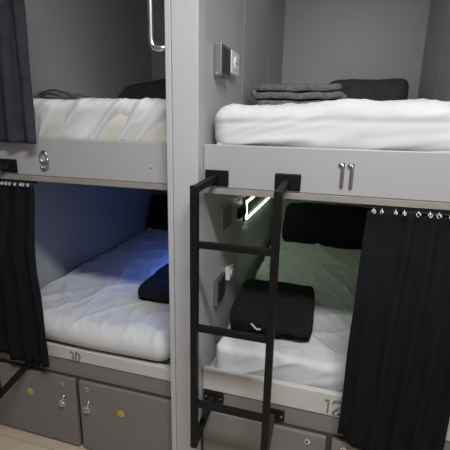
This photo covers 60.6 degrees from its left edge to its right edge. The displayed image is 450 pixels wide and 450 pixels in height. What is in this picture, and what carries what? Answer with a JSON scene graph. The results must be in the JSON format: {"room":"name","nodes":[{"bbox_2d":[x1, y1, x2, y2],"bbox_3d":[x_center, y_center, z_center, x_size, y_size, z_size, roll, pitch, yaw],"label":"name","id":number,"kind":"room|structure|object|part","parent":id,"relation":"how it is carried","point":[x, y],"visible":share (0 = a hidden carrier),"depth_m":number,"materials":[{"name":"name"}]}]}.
{"room":"dormitory","nodes":[
{"label":"dormitory","id":0,"kind":"room"},
{"bbox_2d":[0,423,92,449],"bbox_3d":[-0.214,1.303,1.675,4.900,0.080,4.380,5,15,16],"label":"floor","id":1,"kind":"structure","parent":0,"point":[11,438],"depth_m":2.04,"materials":[{"name":"brown wood"}]},
{"bbox_2d":[0,359,83,445],"bbox_3d":[-0.873,0.839,2.441,0.539,0.411,0.950,5,15,16],"label":"locker","id":2,"kind":"object","parent":1,"relation":"on","point":[46,402],"visible":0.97,"depth_m":2.01,"materials":[{"name":"silver metal"}]},
{"bbox_2d":[0,339,170,396],"bbox_3d":[-0.450,0.469,2.769,1.020,0.154,1.886,5,15,16],"label":"bunk bed","id":3,"kind":"object","parent":2,"relation":"on","point":[151,376],"visible":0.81,"depth_m":1.86,"materials":[{"name":"metal"}]},
{"bbox_2d":[40,227,169,360],"bbox_3d":[-0.466,0.305,2.700,0.981,0.195,1.851,5,15,16],"label":"mattress","id":4,"kind":"object","parent":3,"relation":"on","point":[97,305],"visible":0.48,"depth_m":2.02,"materials":[{"name":"white fabric"}]},
{"bbox_2d":[138,263,169,302],"bbox_3d":[-0.255,0.331,2.284,0.340,0.106,0.569,5,15,16],"label":"folded blanket","id":5,"kind":"object","parent":4,"relation":"on","point":[155,288],"visible":0.24,"depth_m":2.08,"materials":[{"name":"black fabric"}]},
{"bbox_2d":[147,195,167,229],"bbox_3d":[-0.373,-0.079,3.427,0.673,0.317,0.213,5,15,16],"label":"pillow","id":6,"kind":"object","parent":4,"relation":"on","point":[158,212],"visible":0.34,"depth_m":3.43,"materials":[{"name":"black fabric"}]},
{"bbox_2d":[79,377,171,449],"bbox_3d":[-0.363,0.886,2.298,0.526,0.411,0.950,5,15,16],"label":"locker","id":7,"kind":"object","parent":1,"relation":"on","point":[114,417],"visible":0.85,"depth_m":1.87,"materials":[{"name":"silver metal"}]},
{"bbox_2d":[202,409,328,449],"bbox_3d":[0.280,0.946,2.118,0.558,0.411,0.950,5,15,16],"label":"locker","id":8,"kind":"object","parent":1,"relation":"on","point":[221,431],"visible":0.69,"depth_m":1.68,"materials":[{"name":"silver metal"}]},
{"bbox_2d":[203,356,449,449],"bbox_3d":[0.648,0.552,2.458,1.012,0.191,1.885,5,15,16],"label":"bunk bed","id":9,"kind":"object","parent":8,"relation":"on","point":[305,406],"visible":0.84,"depth_m":1.62,"materials":[{"name":"metal"}]},
{"bbox_2d":[216,231,360,392],"bbox_3d":[0.665,0.398,2.411,0.977,0.243,1.804,5,15,16],"label":"mattress","id":10,"kind":"object","parent":9,"relation":"on","point":[320,361],"visible":0.42,"depth_m":1.82,"materials":[{"name":"white fabric"}]},
{"bbox_2d":[230,279,314,341],"bbox_3d":[0.253,0.419,1.970,0.400,0.100,0.538,5,15,13],"label":"folded blanket","id":11,"kind":"object","parent":10,"relation":"on","point":[295,306],"visible":0.92,"depth_m":1.84,"materials":[{"name":"black fabric"}]},
{"bbox_2d":[282,202,378,249],"bbox_3d":[0.833,0.009,3.041,0.745,0.321,0.245,5,15,16],"label":"pillow","id":12,"kind":"object","parent":10,"relation":"on","point":[336,226],"visible":0.71,"depth_m":2.99,"materials":[{"name":"black fabric"}]},
{"bbox_2d":[328,433,359,449],"bbox_3d":[0.765,0.991,1.982,0.454,0.411,0.950,5,15,16],"label":"locker","id":13,"kind":"object","parent":1,"relation":"on","point":[336,442],"visible":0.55,"depth_m":1.58,"materials":[{"name":"silver metal"}]},
{"bbox_3d":[0.643,1.087,1.576,0.430,0.394,0.019,5,15,16],"label":"door","id":14,"kind":"part","parent":13,"relation":"part of","materials":[{"name":"grey metal"}]},
{"bbox_2d":[0,0,154,288],"bbox_3d":[-0.982,-0.609,2.663,0.134,3.100,1.880,5,15,16],"label":"wall","id":15,"kind":"structure","parent":0,"point":[91,48],"depth_m":2.57,"materials":[{"name":"grey paint"}]},
{"bbox_2d":[0,0,36,143],"bbox_3d":[-0.968,-0.774,1.561,0.426,0.860,0.038,5,15,16],"label":"curtain","id":16,"kind":"object","parent":15,"relation":"hanging from","point":[17,114],"visible":1,"depth_m":1.57,"materials":[{"name":"grey fabric"}]},
{"bbox_2d":[0,138,167,189],"bbox_3d":[-0.430,-0.490,2.521,1.020,0.187,1.888,5,15,16],"label":"bunk bed","id":17,"kind":"object","parent":15,"relation":"attached to","point":[127,164],"visible":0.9,"depth_m":1.61,"materials":[{"name":"metal"}]},
{"bbox_2d":[0,158,40,398],"bbox_3d":[-1.173,0.264,1.841,0.439,1.151,0.180,5,15,16],"label":"ladder","id":18,"kind":"object","parent":17,"relation":"attached to","point":[6,165],"visible":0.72,"depth_m":1.90,"materials":[{"name":"metal"}]},
{"bbox_3d":[-1.031,-0.242,1.677,0.023,0.047,0.167,13,19,40],"label":"arm","id":19,"kind":"part","parent":18,"relation":"part of"},
{"bbox_3d":[-0.974,-0.267,1.734,0.094,0.061,0.005,5,15,16],"label":"mounting plate","id":20,"kind":"part","parent":18,"relation":"part of","materials":[{"name":"black metal"}]},
{"bbox_3d":[-0.994,0.699,1.985,0.092,0.052,0.012,5,15,16],"label":"mounting plate","id":21,"kind":"part","parent":18,"relation":"part of","materials":[{"name":"black metal"}]},
{"bbox_2d":[0,179,49,366],"bbox_3d":[-1.024,0.235,1.845,0.385,0.901,0.094,5,15,16],"label":"curtain","id":22,"kind":"object","parent":17,"relation":"hanging from","point":[22,327],"visible":1,"depth_m":1.79,"materials":[{"name":"black fabric"}]},
{"bbox_3d":[-1.017,-0.206,1.772,0.358,0.010,0.012,5,15,16],"label":"rail","id":23,"kind":"part","parent":22,"relation":"part of","materials":[{"name":"metal"}]},
{"bbox_2d":[33,98,166,142],"bbox_3d":[-0.431,-0.652,2.476,1.005,0.224,1.800,5,15,16],"label":"mattress","id":24,"kind":"object","parent":17,"relation":"on","point":[107,119],"visible":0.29,"depth_m":1.61,"materials":[{"name":"white fabric"}]},
{"bbox_2d":[33,89,111,99],"bbox_3d":[-0.771,-0.678,2.044,0.522,0.070,0.367,5,15,16],"label":"blanket","id":25,"kind":"object","parent":24,"relation":"on","point":[51,93],"visible":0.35,"depth_m":1.92,"materials":[{"name":"grey fabric"}]},
{"bbox_2d":[117,79,165,98],"bbox_3d":[-0.527,-0.933,2.831,0.643,0.306,0.363,5,15,16],"label":"pillow","id":26,"kind":"object","parent":24,"relation":"on","point":[156,88],"visible":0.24,"depth_m":2.81,"materials":[{"name":"black fabric"}]},
{"bbox_2d":[203,0,285,366],"bbox_3d":[0.123,-0.507,2.354,0.124,3.100,1.880,5,15,16],"label":"wall","id":27,"kind":"structure","parent":0,"point":[253,29],"depth_m":1.92,"materials":[{"name":"grey paint"}]},
{"bbox_2d":[164,0,204,449],"bbox_3d":[-0.148,-0.281,1.458,0.124,3.100,0.072,5,15,16],"label":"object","id":28,"kind":"structure","parent":27,"relation":"attached to","point":[184,19],"depth_m":1.44,"materials":[{"name":"grey metal"}]},
{"bbox_2d":[147,0,164,51],"bbox_3d":[-0.235,-0.817,1.345,0.081,0.406,0.036,5,15,16],"label":"handle","id":29,"kind":"object","parent":28,"relation":"attached to","point":[150,5],"visible":0.86,"depth_m":1.37,"materials":[{"name":"silver metal"}]},
{"bbox_2d":[213,272,225,305],"bbox_3d":[-0.025,0.300,1.819,0.022,0.118,0.137,5,15,16],"label":"switch","id":30,"kind":"object","parent":27,"relation":"attached to","point":[219,283],"visible":1,"depth_m":1.78,"materials":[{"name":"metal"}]},
{"bbox_3d":[-0.015,0.300,1.818,0.003,0.091,0.103,5,15,16],"label":"plate","id":31,"kind":"part","parent":30,"relation":"part of","materials":[{"name":"grey plastic"}]},
{"bbox_2d":[214,43,230,79],"bbox_3d":[-0.009,-0.651,1.538,0.034,0.118,0.137,5,15,16],"label":"switch","id":32,"kind":"object","parent":27,"relation":"attached to","point":[222,53],"visible":1,"depth_m":1.49,"materials":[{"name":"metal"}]},
{"bbox_3d":[0.006,-0.651,1.535,0.003,0.091,0.103,5,15,16],"label":"plate","id":33,"kind":"part","parent":32,"relation":"part of","materials":[{"name":"grey plastic"}]},
{"bbox_2d":[221,201,231,233],"bbox_3d":[0.010,-0.039,1.862,0.005,0.125,0.180,5,15,16],"label":"air vent","id":34,"kind":"object","parent":27,"relation":"in","point":[226,211],"visible":1,"depth_m":1.85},
{"bbox_2d":[225,263,233,279],"bbox_3d":[0.024,0.236,1.950,0.033,0.070,0.075,5,15,16],"label":"power socket","id":35,"kind":"object","parent":27,"relation":"attached to","point":[229,270],"visible":0.98,"depth_m":1.92,"materials":[{"name":"white plastic"}]},
{"bbox_2d":[230,49,238,76],"bbox_3d":[0.037,-0.706,1.683,0.033,0.093,0.125,5,15,16],"label":"power socket","id":36,"kind":"object","parent":27,"relation":"attached to","point":[234,56],"visible":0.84,"depth_m":1.67,"materials":[{"name":"white plastic"}]},
{"bbox_2d":[237,196,268,221],"bbox_3d":[0.226,-0.173,2.569,0.026,0.124,1.082,5,15,16],"label":"reading lamp","id":37,"kind":"object","parent":27,"relation":"attached to","point":[251,204],"visible":0.68,"depth_m":2.29,"materials":[{"name":"white plastic"}]},
{"bbox_2d":[151,0,430,230],"bbox_3d":[0.392,-0.733,3.254,2.444,3.100,0.050,5,15,16],"label":"wall","id":38,"kind":"structure","parent":0,"point":[326,41],"depth_m":2.90,"materials":[{"name":"grey paint"}]},
{"bbox_2d":[402,0,449,215],"bbox_3d":[1.221,-0.405,2.048,0.134,3.100,1.880,5,15,16],"label":"wall","id":39,"kind":"structure","parent":0,"point":[434,84],"depth_m":2.36,"materials":[{"name":"grey paint"}]},
{"bbox_2d":[204,144,449,209],"bbox_3d":[0.667,-0.388,2.213,1.012,0.187,1.889,5,15,16],"label":"bunk bed","id":40,"kind":"object","parent":39,"relation":"attached to","point":[411,179],"visible":0.87,"depth_m":1.34,"materials":[{"name":"metal"}]},
{"bbox_2d":[190,169,300,449],"bbox_3d":[0.064,0.379,1.494,0.364,1.151,0.179,5,15,16],"label":"ladder","id":41,"kind":"object","parent":40,"relation":"attached to","point":[283,182],"visible":1,"depth_m":1.42,"materials":[{"name":"metal"}]},
{"bbox_3d":[-0.117,0.392,1.471,0.027,1.094,0.027,5,15,16],"label":"rail","id":42,"kind":"part","parent":41,"relation":"part of","materials":[{"name":"black metal"}]},
{"bbox_3d":[-0.069,-0.153,1.407,0.023,0.047,0.154,8,16,26],"label":"arm","id":43,"kind":"part","parent":41,"relation":"part of"},
{"bbox_3d":[-0.050,0.765,1.716,0.092,0.052,0.012,5,15,16],"label":"mounting plate","id":44,"kind":"part","parent":41,"relation":"part of","materials":[{"name":"black metal"}]},
{"bbox_3d":[-0.031,-0.179,1.470,0.094,0.061,0.005,5,15,16],"label":"mounting plate","id":45,"kind":"part","parent":41,"relation":"part of","materials":[{"name":"black metal"}]},
{"bbox_3d":[0.163,0.427,1.395,0.027,1.112,0.027,5,15,16],"label":"rail","id":46,"kind":"part","parent":41,"relation":"part of","materials":[{"name":"black metal"}]},
{"bbox_3d":[0.208,0.811,1.649,0.092,0.052,0.012,5,15,16],"label":"mounting plate","id":47,"kind":"part","parent":41,"relation":"part of","materials":[{"name":"black metal"}]},
{"bbox_3d":[0.201,-0.128,1.332,0.023,0.047,0.152,6,15,18],"label":"arm","id":48,"kind":"part","parent":41,"relation":"part of"},
{"bbox_3d":[0.228,-0.155,1.397,0.094,0.061,0.005,5,15,16],"label":"mounting plate","id":49,"kind":"part","parent":41,"relation":"part of","materials":[{"name":"black metal"}]},
{"bbox_2d":[215,98,449,151],"bbox_3d":[0.673,-0.549,2.168,0.990,0.215,1.801,5,15,16],"label":"mattress","id":50,"kind":"object","parent":40,"relation":"on","point":[422,124],"visible":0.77,"depth_m":1.34,"materials":[{"name":"white fabric"}]},
{"bbox_2d":[251,83,347,104],"bbox_3d":[0.405,-0.675,2.055,0.492,0.123,0.440,5,15,16],"label":"folded blanket","id":51,"kind":"object","parent":50,"relation":"on","point":[271,93],"visible":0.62,"depth_m":1.86,"materials":[{"name":"grey fabric"}]},
{"bbox_2d":[329,78,408,100],"bbox_3d":[1.025,-0.924,2.797,0.561,0.275,0.204,5,15,16],"label":"pillow","id":52,"kind":"object","parent":50,"relation":"on","point":[396,88],"visible":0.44,"depth_m":2.73,"materials":[{"name":"black fabric"}]},
{"bbox_2d":[337,204,449,449],"bbox_3d":[0.664,0.443,1.390,0.425,1.008,0.089,5,15,16],"label":"curtain","id":53,"kind":"object","parent":40,"relation":"hanging from","point":[396,395],"visible":1,"depth_m":1.37,"materials":[{"name":"black fabric"}]},
{"bbox_3d":[0.685,-0.048,1.296,0.423,0.010,0.012,5,15,16],"label":"rail","id":54,"kind":"part","parent":53,"relation":"part of","materials":[{"name":"silver metal"}]}
]}

